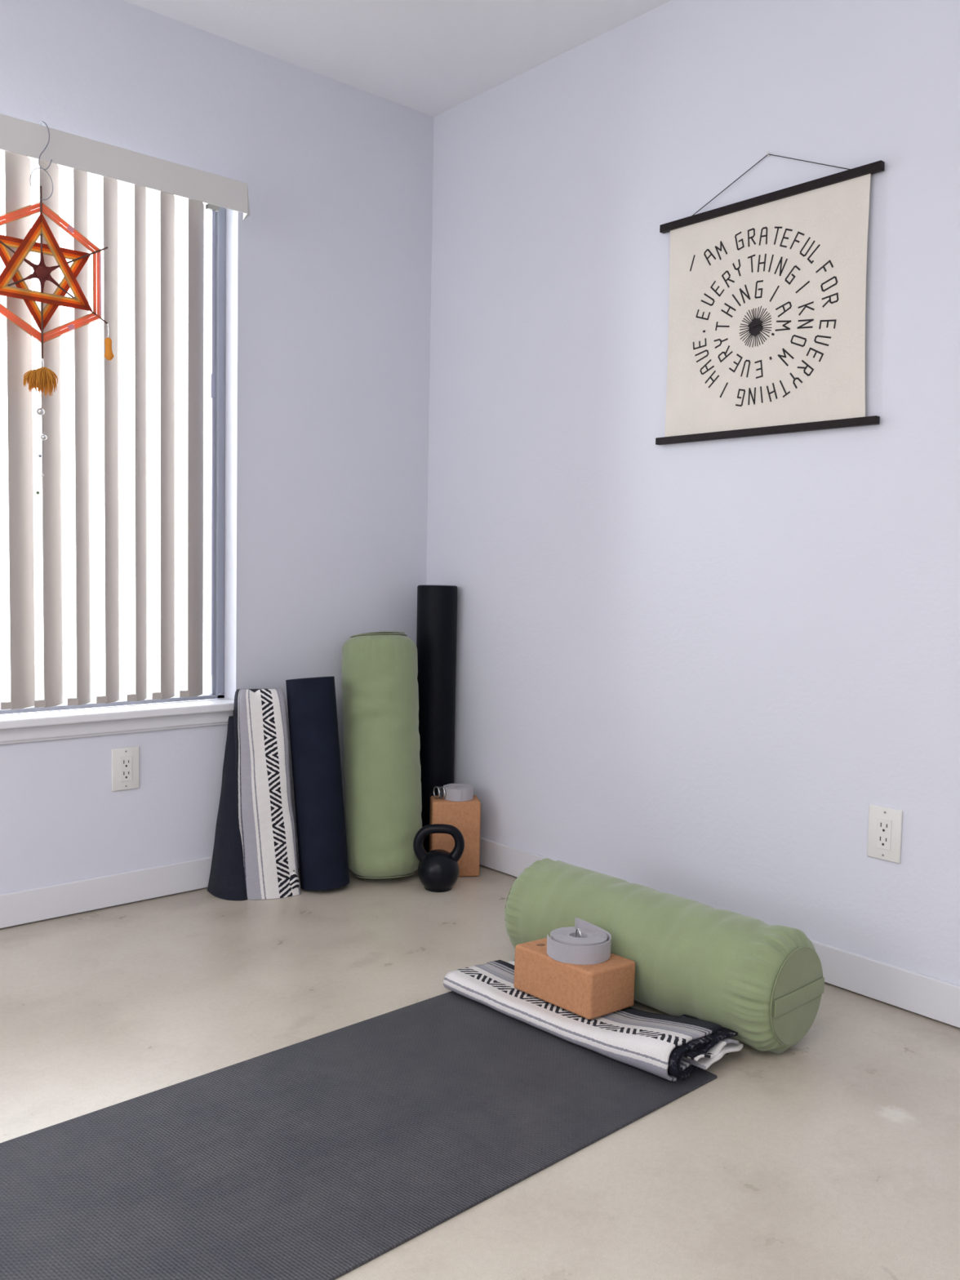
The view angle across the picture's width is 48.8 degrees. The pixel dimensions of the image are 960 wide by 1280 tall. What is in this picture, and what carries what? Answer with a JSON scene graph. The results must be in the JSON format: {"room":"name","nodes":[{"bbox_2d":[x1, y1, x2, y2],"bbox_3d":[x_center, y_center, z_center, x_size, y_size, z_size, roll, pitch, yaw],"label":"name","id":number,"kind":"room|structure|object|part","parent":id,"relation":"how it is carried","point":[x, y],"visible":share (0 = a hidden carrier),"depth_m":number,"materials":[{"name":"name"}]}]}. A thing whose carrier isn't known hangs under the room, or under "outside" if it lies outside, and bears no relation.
{"room":"exercise studio","nodes":[
{"label":"exercise studio","id":0,"kind":"room"},
{"bbox_2d":[0,0,434,928],"bbox_3d":[-1.762,-0.440,2.204,4.320,2.377,0.160,-2,5,-41],"label":"wall","id":1,"kind":"structure","parent":0,"point":[328,270],"depth_m":3.08,"materials":[{"name":"white paint"}]},
{"bbox_2d":[0,710,233,744],"bbox_3d":[-1.367,0.246,2.490,1.769,0.042,0.016,-2,5,-41],"label":"trim","id":2,"kind":"structure","parent":1,"relation":"attached to","point":[12,735],"depth_m":2.82,"materials":[{"name":"white paint"}]},
{"bbox_2d":[0,206,234,729],"bbox_3d":[-1.382,-0.519,2.475,1.793,1.487,0.160,-2,5,-41],"label":"window","id":3,"kind":"structure","parent":1,"relation":"in","point":[49,717],"depth_m":3.04,"materials":[{"name":"silver metal"}]},
{"bbox_3d":[-1.380,0.213,2.506,1.793,0.022,0.110,-2,5,-41],"label":"sill","id":4,"kind":"part","parent":3,"relation":"part of","materials":[{"name":"white paint"}]},
{"bbox_2d":[0,113,249,710],"bbox_3d":[-1.329,-0.519,2.383,1.812,1.396,0.094,-2,5,-41],"label":"vertical blind","id":5,"kind":"object","parent":3,"relation":"attached to","point":[20,140],"visible":0.99,"depth_m":2.69,"materials":[{"name":"grey plastic"}]},
{"bbox_2d":[38,120,52,169],"bbox_3d":[-1.038,-1.170,2.511,0.032,0.118,0.038,-2,5,-41],"label":"wire hook","id":6,"kind":"object","parent":5,"relation":"attached to","point":[41,122],"visible":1,"depth_m":2.50,"materials":[{"name":"grey metal"}]},
{"bbox_2d":[0,167,114,494],"bbox_3d":[-1.038,-0.732,2.525,0.334,0.767,0.048,-2,5,-37],"label":"hanging ornament","id":7,"kind":"object","parent":6,"relation":"hanging from","point":[43,379],"visible":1,"depth_m":2.52,"materials":[{"name":"orange wood"}]},
{"bbox_3d":[-1.045,-0.665,2.525,0.008,0.040,0.003,-2,5,-41],"label":"tassel cord","id":8,"kind":"part","parent":7,"relation":"part of","materials":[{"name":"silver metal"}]},
{"bbox_2d":[111,746,139,791],"bbox_3d":[-0.958,0.348,2.862,0.076,0.116,0.009,-2,5,-41],"label":"wall outlet","id":9,"kind":"object","parent":1,"relation":"attached to","point":[125,761],"visible":1,"depth_m":2.86,"materials":[{"name":"white plastic"}]},
{"bbox_2d":[120,755,132,782],"bbox_3d":[-0.957,0.348,2.860,0.033,0.067,0.004,-2,5,-41],"label":"receptacle","id":10,"kind":"object","parent":9,"relation":"attached to","point":[126,762],"depth_m":2.86,"materials":[{"name":"white plastic"}]},
{"bbox_2d":[0,840,299,928],"bbox_3d":[-1.777,0.707,2.173,4.187,0.085,0.013,-2,5,-41],"label":"baseboard","id":11,"kind":"structure","parent":1,"relation":"attached to","point":[51,901],"depth_m":2.83,"materials":[{"name":"white paint"}]},
{"bbox_2d":[124,0,671,116],"bbox_3d":[-0.127,-1.518,0.279,4.320,0.100,5.060,-2,5,-41],"label":"ceiling","id":12,"kind":"structure","parent":0,"point":[429,57],"depth_m":2.87,"materials":[{"name":"white paint"}]},
{"bbox_2d":[0,864,959,1279],"bbox_3d":[-0.176,0.943,0.447,4.320,0.080,5.060,-2,5,-41],"label":"floor","id":13,"kind":"structure","parent":0,"point":[834,1154],"depth_m":1.92,"materials":[{"name":"concrete"}]},
{"bbox_2d":[207,688,301,900],"bbox_3d":[-0.642,0.431,2.995,0.207,0.576,0.207,-2,5,-41],"label":"folded blanket","id":14,"kind":"object","parent":13,"relation":"on","point":[255,857],"visible":1,"depth_m":2.98,"materials":[{"name":"white fabric"}]},
{"bbox_2d":[285,675,349,890],"bbox_3d":[-0.471,0.410,3.064,0.206,0.612,0.135,4,5,36],"label":"yoga mat","id":15,"kind":"object","parent":13,"relation":"on","point":[311,701],"visible":1,"depth_m":3.01,"materials":[{"name":"blue plastic"}]},
{"bbox_2d":[0,991,716,1279],"bbox_3d":[-0.423,0.817,1.585,1.793,0.006,0.650,-2,5,-41],"label":"yoga mat","id":16,"kind":"object","parent":13,"relation":"on","point":[318,1157],"visible":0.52,"depth_m":1.68,"materials":[{"name":"grey rubber"}]},
{"bbox_2d":[443,960,743,1081],"bbox_3d":[0.215,0.752,2.174,0.624,0.077,0.213,5,6,45],"label":"folded blanket","id":17,"kind":"object","parent":16,"relation":"on","point":[668,1047],"visible":0.84,"depth_m":2.05,"materials":[{"name":"white fabric"}]},
{"bbox_2d":[513,937,635,1019],"bbox_3d":[0.196,0.702,2.218,0.140,0.105,0.228,-2,5,-41],"label":"block","id":18,"kind":"object","parent":17,"relation":"on","point":[589,992],"visible":0.88,"depth_m":2.15,"materials":[{"name":"brown"}]},
{"bbox_2d":[546,917,611,964],"bbox_3d":[0.206,0.624,2.200,0.127,0.064,0.127,-2,5,-41],"label":"strap","id":19,"kind":"object","parent":18,"relation":"on","point":[585,943],"visible":1,"depth_m":2.16,"materials":[{"name":"grey fabric"}]},
{"bbox_2d":[341,631,422,879],"bbox_3d":[-0.296,0.343,3.193,0.232,0.737,0.326,0,4,-19],"label":"bolster","id":20,"kind":"object","parent":13,"relation":"on","point":[382,769],"visible":0.98,"depth_m":3.10,"materials":[{"name":"green fabric"}]},
{"bbox_3d":[-0.308,-0.017,3.223,0.160,0.023,0.034,3,4,21],"label":"handle","id":21,"kind":"part","parent":20,"relation":"part of","materials":[{"name":"green fabric"}]},
{"bbox_2d":[416,585,457,852],"bbox_3d":[-0.143,0.264,3.384,0.127,0.876,0.127,-2,5,-41],"label":"yoga mat","id":22,"kind":"object","parent":13,"relation":"on","point":[437,605],"visible":0.64,"depth_m":3.33,"materials":[{"name":"black rubber"}]},
{"bbox_2d":[413,823,464,892],"bbox_3d":[-0.120,0.629,3.076,0.125,0.190,0.121,-2,5,-41],"label":"kettlebell","id":23,"kind":"object","parent":13,"relation":"on","point":[438,869],"visible":1,"depth_m":3.05,"materials":[{"name":"black metal"}]},
{"bbox_3d":[-0.119,0.593,3.074,0.149,0.119,0.036,1,4,-4],"label":"handle","id":24,"kind":"part","parent":23,"relation":"part of","materials":[{"name":"black metal"}]},
{"bbox_2d":[429,795,480,876],"bbox_3d":[-0.078,0.598,3.234,0.147,0.231,0.098,1,4,-8],"label":"block","id":25,"kind":"object","parent":13,"relation":"on","point":[465,815],"visible":0.67,"depth_m":3.19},
{"bbox_2d":[433,783,473,801],"bbox_3d":[-0.076,0.464,3.222,0.112,0.040,0.094,-2,5,-41],"label":"strap","id":26,"kind":"object","parent":25,"relation":"on","point":[450,792],"visible":1,"depth_m":3.20,"materials":[{"name":"grey fabric"}]},
{"bbox_2d":[504,857,824,1053],"bbox_3d":[0.372,0.667,2.309,0.260,0.242,0.729,-2,5,-41],"label":"bolster","id":27,"kind":"object","parent":13,"relation":"on","point":[754,979],"visible":0.8,"depth_m":2.12,"materials":[{"name":"green fabric"}]},
{"bbox_3d":[0.617,0.689,2.047,0.185,0.185,0.005,-2,5,-43],"label":"panel","id":28,"kind":"part","parent":27,"relation":"part of","materials":[{"name":"green fabric"}]},
{"bbox_3d":[0.619,0.690,2.045,0.178,0.034,0.004,-2,5,-43],"label":"handle","id":29,"kind":"part","parent":27,"relation":"part of","materials":[{"name":"green fabric"}]},
{"bbox_2d":[426,0,959,985],"bbox_3d":[1.483,-0.340,1.682,0.120,2.377,4.900,-2,5,-41],"label":"wall","id":30,"kind":"structure","parent":0,"point":[697,671],"depth_m":2.65,"materials":[{"name":"white paint"}]},
{"bbox_2d":[480,836,959,1027],"bbox_3d":[1.378,0.798,1.754,0.013,0.085,4.800,-2,5,-41],"label":"baseboard","id":31,"kind":"structure","parent":30,"relation":"attached to","point":[925,995],"depth_m":2.33,"materials":[{"name":"white paint"}]},
{"bbox_2d":[866,804,902,863],"bbox_3d":[0.883,0.423,2.309,0.009,0.116,0.076,-2,5,-41],"label":"wall outlet","id":32,"kind":"object","parent":30,"relation":"attached to","point":[885,824],"visible":1,"depth_m":2.31,"materials":[{"name":"white plastic"}]},
{"bbox_2d":[875,817,891,850],"bbox_3d":[0.881,0.423,2.308,0.004,0.067,0.033,-2,5,-41],"label":"receptacle","id":33,"kind":"object","parent":32,"relation":"attached to","point":[883,824],"depth_m":2.31,"materials":[{"name":"white plastic"}]},
{"bbox_3d":[0.675,-1.136,2.475,0.014,0.010,0.007,-2,5,-41],"label":"nail","id":34,"kind":"object","parent":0,"visible":0},
{"bbox_2d":[655,154,884,444],"bbox_3d":[0.663,-0.811,2.491,0.017,0.653,0.616,-2,5,-41],"label":"scroll","id":35,"kind":"object","parent":34,"relation":"hanging from","point":[767,292],"visible":1,"depth_m":2.47,"materials":[{"name":"beige fabric"}]},
{"bbox_3d":[0.658,-0.494,2.509,0.016,0.018,0.608,-2,5,-41],"label":"rod","id":36,"kind":"part","parent":35,"relation":"part of","materials":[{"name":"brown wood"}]},
{"bbox_3d":[0.672,-1.088,2.475,0.008,0.098,0.442,-2,5,-41],"label":"hanging cord","id":37,"kind":"part","parent":35,"relation":"part of","materials":[{"name":"grey plastic"}]},
{"bbox_3d":[0.662,-1.031,2.481,0.016,0.019,0.600,-2,5,-41],"label":"rod","id":38,"kind":"part","parent":35,"relation":"part of","materials":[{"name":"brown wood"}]}
]}

